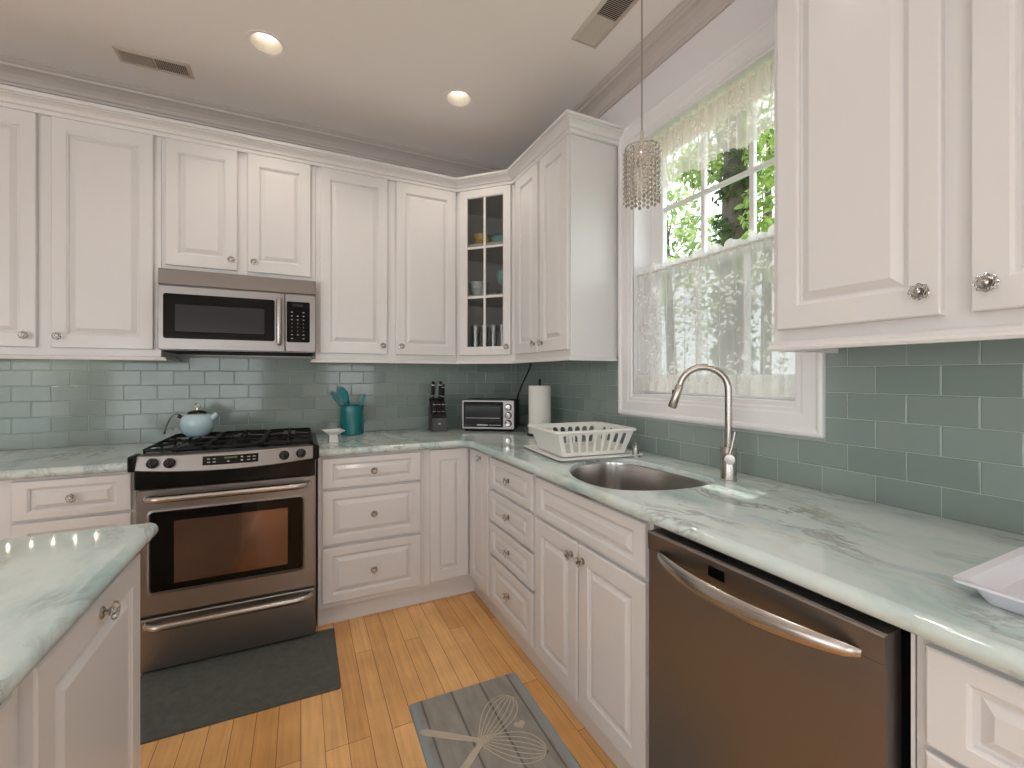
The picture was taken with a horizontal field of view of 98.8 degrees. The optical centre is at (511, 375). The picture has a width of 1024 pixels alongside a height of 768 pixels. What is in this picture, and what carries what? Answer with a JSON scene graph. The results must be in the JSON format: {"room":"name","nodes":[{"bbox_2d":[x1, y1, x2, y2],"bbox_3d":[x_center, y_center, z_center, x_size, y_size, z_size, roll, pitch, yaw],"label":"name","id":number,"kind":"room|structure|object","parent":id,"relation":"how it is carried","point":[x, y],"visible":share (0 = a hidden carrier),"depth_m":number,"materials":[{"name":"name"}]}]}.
{"room":"kitchen","nodes":[
{"label":"kitchen","id":0,"kind":"room"},
{"bbox_2d":[0,84,515,449],"bbox_3d":[-2.111,-0.188,2.596,5.043,3.155,0.108,0,0,-26],"label":"wall","id":1,"kind":"structure","parent":0,"point":[45,403],"depth_m":2.68,"materials":[{"name":"green tile"}]},
{"bbox_2d":[0,106,175,357],"bbox_3d":[-2.309,-0.680,2.239,0.895,1.160,0.354,0,0,-26],"label":"upper cabinet","id":2,"kind":"object","parent":1,"relation":"attached to","point":[81,202],"visible":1,"depth_m":2.16,"materials":[{"name":"white paint"}]},
{"bbox_2d":[0,354,179,361],"bbox_3d":[-2.293,-0.090,2.237,0.925,0.020,0.297,0,0,-26],"label":"rail","id":3,"kind":"object","parent":1,"relation":"attached to","point":[2,356],"visible":1,"depth_m":2.17,"materials":[{"name":"white paint"}]},
{"bbox_2d":[157,268,315,356],"bbox_3d":[-1.550,-0.342,2.554,0.739,0.430,0.434,0,0,-26],"label":"microwave","id":4,"kind":"object","parent":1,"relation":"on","point":[200,313],"visible":1,"depth_m":2.40,"materials":[{"name":"silver metal"}]},
{"bbox_2d":[162,138,315,280],"bbox_3d":[-1.570,-0.910,2.594,0.742,0.700,0.354,0,0,-26],"label":"upper cabinet","id":5,"kind":"object","parent":1,"relation":"attached to","point":[227,211],"visible":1,"depth_m":2.46,"materials":[{"name":"white paint"}]},
{"bbox_2d":[314,167,455,360],"bbox_3d":[-0.837,-0.680,2.946,0.884,1.160,0.354,0,0,-26],"label":"upper cabinet","id":6,"kind":"object","parent":1,"relation":"attached to","point":[386,250],"visible":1,"depth_m":2.79,"materials":[{"name":"white paint"}]},
{"bbox_2d":[456,184,514,360],"bbox_3d":[-0.108,-0.680,3.150,0.606,1.160,0.616,0,0,-26],"label":"display cabinet","id":7,"kind":"object","parent":1,"relation":"attached to","point":[491,210],"visible":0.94,"depth_m":2.99,"materials":[{"name":"white paint"}]},
{"bbox_2d":[471,330,479,346],"bbox_3d":[-0.255,-0.234,3.068,0.067,0.231,0.067,0,0,-26],"label":"drinking glass","id":8,"kind":"object","parent":7,"relation":"in","point":[471,330],"visible":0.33,"depth_m":3.06,"materials":[{"name":"glass"}]},
{"bbox_2d":[470,281,487,294],"bbox_3d":[-0.231,-0.600,3.076,0.133,0.094,0.133,0,0,-26],"label":"cup","id":9,"kind":"object","parent":7,"relation":"on","point":[476,288],"visible":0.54,"depth_m":3.02,"materials":[{"name":"white ceramic"}]},
{"bbox_2d":[473,240,488,243],"bbox_3d":[-0.211,-0.920,3.101,0.122,0.040,0.122,0,0,-26],"label":"bowl","id":10,"kind":"object","parent":7,"relation":"on","point":[477,241],"visible":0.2,"depth_m":3.06,"materials":[{"name":"yellow ceramic"}]},
{"bbox_2d":[474,233,489,241],"bbox_3d":[-0.211,-0.948,3.101,0.115,0.081,0.115,0,0,-26],"label":"cup","id":11,"kind":"object","parent":10,"relation":"in","point":[479,236],"visible":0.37,"depth_m":3.06,"materials":[{"name":"yellow ceramic"}]},
{"bbox_2d":[468,241,502,263],"bbox_3d":[-0.107,-0.892,3.166,0.550,0.016,0.550,0,0,-26],"label":"shelf","id":12,"kind":"object","parent":7,"relation":"attached to","point":[494,255],"depth_m":3.20,"materials":[{"name":"grey wood"}]},
{"bbox_2d":[468,293,502,307],"bbox_3d":[-0.107,-0.544,3.166,0.550,0.016,0.550,0,0,-26],"label":"shelf","id":13,"kind":"object","parent":7,"relation":"attached to","point":[497,302],"depth_m":3.21,"materials":[{"name":"grey wood"}]},
{"bbox_2d":[488,324,497,346],"bbox_3d":[-0.129,-0.234,3.024,0.067,0.231,0.067,0,0,-26],"label":"drinking glass","id":14,"kind":"object","parent":7,"relation":"in","point":[491,324],"visible":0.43,"depth_m":3.02,"materials":[{"name":"clear glass"}]},
{"bbox_2d":[491,235,502,241],"bbox_3d":[-0.070,-0.926,3.051,0.156,0.051,0.156,0,0,-26],"label":"glass bowl","id":15,"kind":"object","parent":7,"relation":"on","point":[499,237],"visible":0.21,"depth_m":2.99,"materials":[{"name":"teal glass"}]},
{"bbox_2d":[490,232,502,237],"bbox_3d":[-0.070,-0.961,3.051,0.162,0.017,0.162,0,0,-26],"label":"glass plate","id":16,"kind":"object","parent":15,"relation":"on","point":[500,233],"visible":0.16,"depth_m":2.99,"materials":[{"name":"teal glass"}]},
{"bbox_2d":[493,326,501,345],"bbox_3d":[-0.103,-0.234,3.100,0.067,0.231,0.067,0,0,-26],"label":"drinking glass","id":17,"kind":"object","parent":7,"relation":"in","point":[493,326],"visible":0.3,"depth_m":3.09,"materials":[{"name":"clear glass"}]},
{"bbox_2d":[496,270,502,292],"bbox_3d":[-0.067,-0.640,3.061,0.086,0.174,0.086,0,0,-26],"label":"goblet","id":18,"kind":"object","parent":7,"relation":"on","point":[499,276],"visible":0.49,"depth_m":3.03,"materials":[{"name":"teal glass"}]},
{"bbox_2d":[517,363,531,398],"bbox_3d":[0.073,0.095,3.166,0.028,0.375,0.463,0,0,-12],"label":"power cord","id":19,"kind":"object","parent":7,"relation":"hanging from","point":[530,363],"visible":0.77,"depth_m":3.07,"materials":[{"name":"black plastic"}]},
{"bbox_3d":[-0.154,-0.562,3.219,0.170,0.018,0.170,0,0,-26],"label":"saucer","id":20,"kind":"object","parent":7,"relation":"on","visible":0},
{"bbox_2d":[486,290,500,293],"bbox_3d":[-0.154,-0.594,3.219,0.148,0.048,0.148,0,0,-26],"label":"bowl","id":21,"kind":"object","parent":20,"relation":"on","point":[488,291],"visible":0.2,"depth_m":3.16,"materials":[{"name":"grey ceramic"}]},
{"bbox_2d":[0,0,681,168],"bbox_3d":[-0.703,-1.715,-0.334,5.043,0.200,6.608,0,0,-26],"label":"ceiling","id":22,"kind":"structure","parent":0,"point":[383,70],"depth_m":2.21,"materials":[{"name":"white paint"}]},
{"bbox_2d":[111,45,194,79],"bbox_3d":[-1.841,-1.611,2.266,0.315,0.008,0.130,0,0,-26],"label":"ceiling vent","id":23,"kind":"object","parent":22,"relation":"in","point":[125,55],"visible":1,"depth_m":2.26,"materials":[{"name":"white metal"}]},
{"bbox_2d":[245,30,286,57],"bbox_3d":[-1.195,-1.664,2.138,0.180,0.104,0.180,0,0,-26],"label":"recessed light","id":24,"kind":"object","parent":22,"relation":"in","point":[265,43],"visible":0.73,"depth_m":2.17,"materials":[{"name":"white paint"}]},
{"bbox_2d":[443,89,473,108],"bbox_3d":[-0.312,-1.664,2.563,0.180,0.104,0.180,0,0,-26],"label":"recessed light","id":25,"kind":"object","parent":22,"relation":"in","point":[455,98],"visible":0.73,"depth_m":2.60,"materials":[{"name":"white paint"}]},
{"bbox_2d":[571,0,638,48],"bbox_3d":[0.421,-1.611,1.980,0.145,0.008,0.345,0,0,-26],"label":"ceiling vent","id":26,"kind":"object","parent":22,"relation":"in","point":[605,17],"visible":1,"depth_m":1.99,"materials":[{"name":"white metal"}]},
{"bbox_2d":[623,0,660,210],"bbox_3d":[0.507,-1.142,1.715,0.143,0.944,0.142,0,0,-26],"label":"pendant lamp","id":27,"kind":"object","parent":22,"relation":"hanging from","point":[642,157],"visible":1,"depth_m":1.68,"materials":[{"name":"silver metal"}]},
{"bbox_2d":[140,591,616,767],"bbox_3d":[-0.731,1.365,-0.347,4.783,0.050,6.408,0,0,-26],"label":"floor","id":28,"kind":"structure","parent":0,"point":[389,661],"depth_m":1.80,"materials":[{"name":"brown wood"}]},
{"bbox_2d":[0,693,12,767],"bbox_3d":[-0.951,0.884,0.197,0.820,0.912,0.577,0,0,-26],"label":"base cabinet","id":29,"kind":"object","parent":28,"relation":"on","point":[6,708],"visible":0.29,"depth_m":0.60,"materials":[{"name":"white paint"}]},
{"bbox_2d":[0,523,157,704],"bbox_3d":[-1.094,0.407,0.442,0.910,0.040,1.204,0,0,-26],"label":"countertop","id":30,"kind":"structure","parent":29,"relation":"on","point":[48,582],"depth_m":0.83,"materials":[{"name":"green stone"}]},
{"bbox_2d":[0,471,135,539],"bbox_3d":[-2.236,0.884,2.077,0.887,0.912,0.709,0,0,-26],"label":"base cabinet","id":31,"kind":"object","parent":28,"relation":"on","point":[59,504],"visible":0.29,"depth_m":1.88,"materials":[{"name":"white paint"}]},
{"bbox_2d":[0,442,163,480],"bbox_3d":[-2.260,0.407,2.071,0.919,0.040,0.707,0,0,-26],"label":"countertop","id":32,"kind":"structure","parent":31,"relation":"on","point":[79,460],"depth_m":2.01,"materials":[{"name":"green stone"}]},
{"bbox_2d":[12,554,139,767],"bbox_3d":[-1.180,0.884,0.707,0.849,0.912,0.531,0,0,-26],"label":"base cabinet","id":33,"kind":"object","parent":28,"relation":"on","point":[79,707],"visible":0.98,"depth_m":0.84,"materials":[{"name":"white paint"}]},
{"bbox_2d":[127,427,318,673],"bbox_3d":[-1.473,0.833,2.379,0.767,1.014,0.806,0,0,-26],"label":"range","id":34,"kind":"object","parent":28,"relation":"on","point":[229,566],"visible":0.98,"depth_m":2.08,"materials":[{"name":"silver metal"}]},
{"bbox_2d":[163,402,218,436],"bbox_3d":[-1.732,0.235,2.391,0.236,0.182,0.158,0,0,-26],"label":"kettle","id":35,"kind":"object","parent":34,"relation":"on","point":[197,422],"visible":1,"depth_m":2.35,"materials":[{"name":"blue ceramic"}]},
{"bbox_2d":[147,432,317,453],"bbox_3d":[-1.500,0.398,2.435,0.767,0.048,0.680,0,0,-26],"label":"cooktop","id":36,"kind":"object","parent":34,"relation":"in","point":[241,441],"depth_m":2.39,"materials":[{"name":"black metal"}]},
{"bbox_2d":[140,628,340,744],"bbox_3d":[-1.199,1.335,1.934,0.800,0.010,0.490,0,0,-25],"label":"floor mat","id":37,"kind":"object","parent":28,"relation":"on","point":[186,697],"visible":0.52,"depth_m":1.89,"materials":[{"name":"grey fabric"}]},
{"bbox_2d":[316,450,423,625],"bbox_3d":[-0.902,0.884,2.718,0.567,0.912,0.709,0,0,-26],"label":"base cabinet","id":38,"kind":"object","parent":28,"relation":"on","point":[370,507],"visible":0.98,"depth_m":2.42,"materials":[{"name":"white paint"}]},
{"bbox_2d":[422,447,497,618],"bbox_3d":[-0.172,0.884,2.918,0.922,0.912,0.982,0,0,-26],"label":"base cabinet","id":39,"kind":"object","parent":28,"relation":"on","point":[457,520],"visible":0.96,"depth_m":2.60,"materials":[{"name":"white paint"}]},
{"bbox_2d":[409,672,580,767],"bbox_3d":[-0.034,1.334,1.509,0.472,0.011,0.810,0,0,-25],"label":"floor mat","id":40,"kind":"object","parent":28,"relation":"on","point":[497,722],"visible":1,"depth_m":1.65,"materials":[{"name":"grey fabric"}]},
{"bbox_2d":[420,694,548,767],"bbox_3d":[-0.095,1.329,1.603,0.394,0.002,0.339,0,0,-30],"label":"print","id":41,"kind":"object","parent":40,"relation":"on","point":[496,730],"depth_m":1.62},
{"bbox_2d":[490,456,544,677],"bbox_3d":[0.263,0.884,2.294,0.679,0.912,0.517,0,0,-26],"label":"base cabinet","id":42,"kind":"object","parent":28,"relation":"on","point":[513,514],"visible":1,"depth_m":2.12,"materials":[{"name":"white paint"}]},
{"bbox_2d":[535,476,660,767],"bbox_3d":[0.528,0.884,1.742,0.679,0.912,0.706,0,0,-26],"label":"base cabinet","id":43,"kind":"object","parent":28,"relation":"on","point":[592,556],"visible":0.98,"depth_m":1.52,"materials":[{"name":"white paint"}]},
{"bbox_2d":[648,528,910,767],"bbox_3d":[0.766,0.891,1.125,0.694,0.897,0.567,0,0,-26],"label":"dishwasher","id":44,"kind":"object","parent":28,"relation":"on","point":[750,666],"visible":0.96,"depth_m":0.95,"materials":[{"name":"silver metal"}]},
{"bbox_2d":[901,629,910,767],"bbox_3d":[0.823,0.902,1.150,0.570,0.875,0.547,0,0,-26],"label":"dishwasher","id":45,"kind":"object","parent":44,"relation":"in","point":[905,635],"depth_m":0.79,"materials":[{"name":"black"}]},
{"bbox_2d":[911,633,916,767],"bbox_3d":[0.935,0.887,0.871,0.550,0.905,0.006,0,0,-26],"label":"strip","id":46,"kind":"object","parent":28,"relation":"on","point":[913,636],"visible":0.02,"depth_m":0.75,"materials":[{"name":"white paint"}]},
{"bbox_2d":[917,635,1023,767],"bbox_3d":[1.056,0.884,0.645,0.679,0.912,0.499,0,0,-26],"label":"base cabinet","id":47,"kind":"object","parent":28,"relation":"on","point":[970,712],"visible":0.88,"depth_m":0.68,"materials":[{"name":"white paint"}]},
{"bbox_2d":[316,424,1023,679],"bbox_3d":[0.081,0.407,1.747,1.488,0.040,3.319,0,0,-26],"label":"countertop","id":48,"kind":"structure","parent":47,"relation":"on","point":[897,567],"depth_m":1.06,"materials":[{"name":"green stone"}]},
{"bbox_2d":[321,428,344,442],"bbox_3d":[-1.046,0.351,2.565,0.112,0.070,0.112,0,0,-34],"label":"dish","id":49,"kind":"object","parent":48,"relation":"on","point":[332,433],"visible":1,"depth_m":2.55,"materials":[{"name":"white ceramic"}]},
{"bbox_2d":[340,405,363,434],"bbox_3d":[-1.063,0.291,2.915,0.147,0.190,0.147,0,0,-26],"label":"utensil crock","id":50,"kind":"object","parent":48,"relation":"on","point":[351,416],"visible":0.96,"depth_m":2.86,"materials":[{"name":"teal ceramic"}]},
{"bbox_2d":[331,391,340,405],"bbox_3d":[-1.105,0.237,2.887,0.166,0.274,0.020,0,0,-30],"label":"utensil","id":51,"kind":"object","parent":50,"relation":"in","point":[332,392],"visible":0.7,"depth_m":2.86,"materials":[{"name":"teal plastic"}]},
{"bbox_2d":[338,387,347,405],"bbox_3d":[-1.091,0.222,2.898,0.107,0.302,0.022,0,0,-41],"label":"serving spoon","id":52,"kind":"object","parent":50,"relation":"in","point":[342,393],"visible":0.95,"depth_m":2.88,"materials":[{"name":"teal plastic"}]},
{"bbox_2d":[359,394,365,405],"bbox_3d":[-1.030,0.247,2.925,0.112,0.252,0.020,0,0,-23],"label":"utensil","id":53,"kind":"object","parent":50,"relation":"in","point":[364,395],"visible":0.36,"depth_m":2.93,"materials":[{"name":"teal plastic"}]},
{"bbox_2d":[428,398,446,431],"bbox_3d":[-0.531,0.274,3.128,0.104,0.225,0.162,0,0,-20],"label":"knife block","id":54,"kind":"object","parent":48,"relation":"on","point":[436,422],"visible":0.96,"depth_m":3.06,"materials":[{"name":"black wood"}]},
{"bbox_2d":[431,381,434,399],"bbox_3d":[-0.562,0.106,3.124,0.024,0.135,0.056,0,0,-20],"label":"knife","id":55,"kind":"object","parent":54,"relation":"on","point":[432,382],"visible":1,"depth_m":3.11,"materials":[{"name":"black plastic"}]},
{"bbox_2d":[433,402,436,413],"bbox_3d":[-0.541,0.225,3.067,0.024,0.086,0.043,0,0,-20],"label":"knife","id":56,"kind":"object","parent":54,"relation":"in","point":[434,403],"visible":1,"depth_m":3.05,"materials":[{"name":"black plastic"}]},
{"bbox_2d":[437,402,440,413],"bbox_3d":[-0.512,0.225,3.077,0.024,0.086,0.043,0,0,-20],"label":"knife","id":57,"kind":"object","parent":54,"relation":"in","point":[438,403],"visible":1,"depth_m":3.06,"materials":[{"name":"black plastic"}]},
{"bbox_2d":[438,381,441,399],"bbox_3d":[-0.514,0.106,3.142,0.024,0.135,0.056,0,0,-20],"label":"knife","id":58,"kind":"object","parent":54,"relation":"in","point":[440,382],"visible":1,"depth_m":3.13,"materials":[{"name":"black plastic"}]},
{"bbox_2d":[441,402,444,413],"bbox_3d":[-0.484,0.225,3.087,0.024,0.086,0.043,0,0,-20],"label":"knife","id":59,"kind":"object","parent":54,"relation":"in","point":[442,403],"visible":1,"depth_m":3.08,"materials":[{"name":"black plastic"}]},
{"bbox_2d":[441,384,444,399],"bbox_3d":[-0.496,0.116,3.151,0.024,0.116,0.051,0,0,-20],"label":"knife","id":60,"kind":"object","parent":54,"relation":"in","point":[443,385],"visible":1,"depth_m":3.14,"materials":[{"name":"black plastic"}]},
{"bbox_2d":[462,398,518,431],"bbox_3d":[-0.152,0.278,3.150,0.372,0.218,0.283,0,0,8],"label":"toaster oven","id":61,"kind":"object","parent":48,"relation":"on","point":[477,413],"visible":1,"depth_m":3.04,"materials":[{"name":"silver metal"}]},
{"bbox_2d":[527,379,540,436],"bbox_3d":[0.181,0.203,2.861,0.164,0.367,0.164,0,0,-26],"label":"paper towel holder","id":62,"kind":"object","parent":48,"relation":"on","point":[539,381],"visible":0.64,"depth_m":2.85,"materials":[{"name":"black plastic"}]},
{"bbox_2d":[529,385,550,433],"bbox_3d":[0.181,0.217,2.861,0.145,0.307,0.145,0,0,-26],"label":"paper towel roll","id":63,"kind":"object","parent":62,"relation":"on","point":[539,396],"visible":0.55,"depth_m":2.80,"materials":[{"name":"white paper"}]},
{"bbox_2d":[524,444,642,461],"bbox_3d":[0.344,0.380,2.221,0.452,0.014,0.452,0,0,-20],"label":"board","id":64,"kind":"object","parent":48,"relation":"on","point":[628,453],"visible":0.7,"depth_m":2.08,"materials":[{"name":"white plastic"}]},
{"bbox_2d":[528,421,636,456],"bbox_3d":[0.344,0.316,2.221,0.448,0.122,0.361,0,0,-20],"label":"dish rack","id":65,"kind":"object","parent":64,"relation":"on","point":[551,441],"visible":1,"depth_m":2.14,"materials":[{"name":"white plastic"}]},
{"bbox_2d":[632,443,639,456],"bbox_3d":[0.584,0.353,2.099,0.062,0.067,0.042,0,0,-34],"label":"soap dispenser","id":66,"kind":"object","parent":64,"relation":"on","point":[635,451],"visible":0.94,"depth_m":2.09,"materials":[{"name":"silver metal"}]},
{"bbox_2d":[571,462,708,500],"bbox_3d":[0.451,0.520,1.762,0.485,0.222,0.592,0,0,-26],"label":"sink","id":67,"kind":"object","parent":48,"relation":"in","point":[611,475],"visible":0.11,"depth_m":2.01,"materials":[{"name":"silver metal"}]},
{"bbox_2d":[668,364,737,481],"bbox_3d":[0.715,0.171,1.655,0.242,0.433,0.083,0,0,22],"label":"faucet","id":68,"kind":"object","parent":48,"relation":"on","point":[728,452],"visible":1,"depth_m":1.62,"materials":[{"name":"silver metal"}]},
{"bbox_2d":[953,547,1023,615],"bbox_3d":[0.982,0.369,0.694,0.330,0.035,0.320,0,0,-26],"label":"plastic tray","id":69,"kind":"object","parent":48,"relation":"on","point":[999,580],"visible":1,"depth_m":0.78,"materials":[{"name":"white plastic"}]},
{"bbox_2d":[516,0,1023,535],"bbox_3d":[1.515,-0.188,0.677,0.168,3.155,6.508,0,0,-26],"label":"wall","id":70,"kind":"structure","parent":0,"point":[933,429],"depth_m":1.34,"materials":[{"name":"green tile"}]},
{"bbox_2d":[0,0,734,176],"bbox_3d":[-0.731,-1.566,-0.347,4.783,0.098,6.408,0,0,-26],"label":"trim","id":71,"kind":"structure","parent":70,"relation":"attached to","point":[688,18],"depth_m":2.49,"materials":[{"name":"beige paint"}]},
{"bbox_2d":[515,135,617,359],"bbox_3d":[0.278,-0.680,2.638,0.354,1.160,0.664,0,0,-26],"label":"upper cabinet","id":72,"kind":"object","parent":70,"relation":"attached to","point":[566,203],"visible":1,"depth_m":2.38,"materials":[{"name":"white paint"}]},
{"bbox_2d":[0,85,624,192],"bbox_3d":[-1.056,-1.291,2.493,3.308,0.074,0.904,0,0,-6],"label":"crown molding","id":73,"kind":"structure","parent":72,"relation":"attached to","point":[570,122],"depth_m":2.38,"materials":[{"name":"white paint"}]},
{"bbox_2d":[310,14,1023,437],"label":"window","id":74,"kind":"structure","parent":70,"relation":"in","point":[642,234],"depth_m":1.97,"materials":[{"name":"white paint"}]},
{"bbox_2d":[637,54,773,202],"bbox_3d":[0.851,-1.066,1.950,0.030,0.312,0.837,0,0,-26],"label":"lace valance","id":75,"kind":"object","parent":74,"relation":"attached to","point":[736,118],"visible":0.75,"depth_m":1.87,"materials":[{"name":"white fabric"}]},
{"bbox_2d":[637,235,773,276],"bbox_3d":[0.852,-0.528,1.950,0.012,0.013,0.840,0,0,-26],"label":"curtain rod","id":76,"kind":"object","parent":74,"relation":"attached to","point":[772,236],"visible":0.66,"depth_m":1.89,"materials":[{"name":"metal"}]},
{"bbox_2d":[637,224,794,396],"bbox_3d":[0.850,-0.250,1.950,0.036,0.656,0.837,0,0,-26],"label":"cafe curtain","id":77,"kind":"object","parent":76,"relation":"hanging from","point":[738,365],"visible":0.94,"depth_m":1.89,"materials":[{"name":"white fabric"}]},
{"bbox_2d":[774,0,1023,341],"bbox_3d":[1.068,-0.680,0.994,0.354,1.160,0.809,0,0,-26],"label":"upper cabinet","id":78,"kind":"object","parent":70,"relation":"attached to","point":[899,124],"visible":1,"depth_m":1.02,"materials":[{"name":"white paint"}]},
{"label":"outside","id":79,"kind":"structure","parent":0,"visible":0},
{"bbox_3d":[10.090,1.965,15.943,28.000,0.050,40.000,0,0,-26],"label":"lawn","id":80,"kind":"structure","parent":79,"visible":0},
{"bbox_2d":[667,172,721,261],"bbox_3d":[3.050,-1.409,8.292,2.061,6.706,2.065,0,0,-26],"label":"tree","id":81,"kind":"object","parent":80,"relation":"on","point":[689,238],"visible":0.23,"depth_m":8.43,"materials":[{"name":"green plant"}]},
{"bbox_2d":[679,125,773,246],"bbox_3d":[3.713,-2.119,6.613,2.631,8.288,1.778,0,0,32],"label":"tree","id":82,"kind":"object","parent":80,"relation":"on","point":[734,224],"visible":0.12,"depth_m":6.85,"materials":[{"name":"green plant"}]},
{"bbox_2d":[748,129,773,219],"bbox_3d":[5.736,-2.557,10.530,4.319,9.002,2.527,0,0,17],"label":"tree","id":83,"kind":"object","parent":80,"relation":"on","point":[763,151],"visible":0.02,"depth_m":11.08,"materials":[{"name":"green plant"}]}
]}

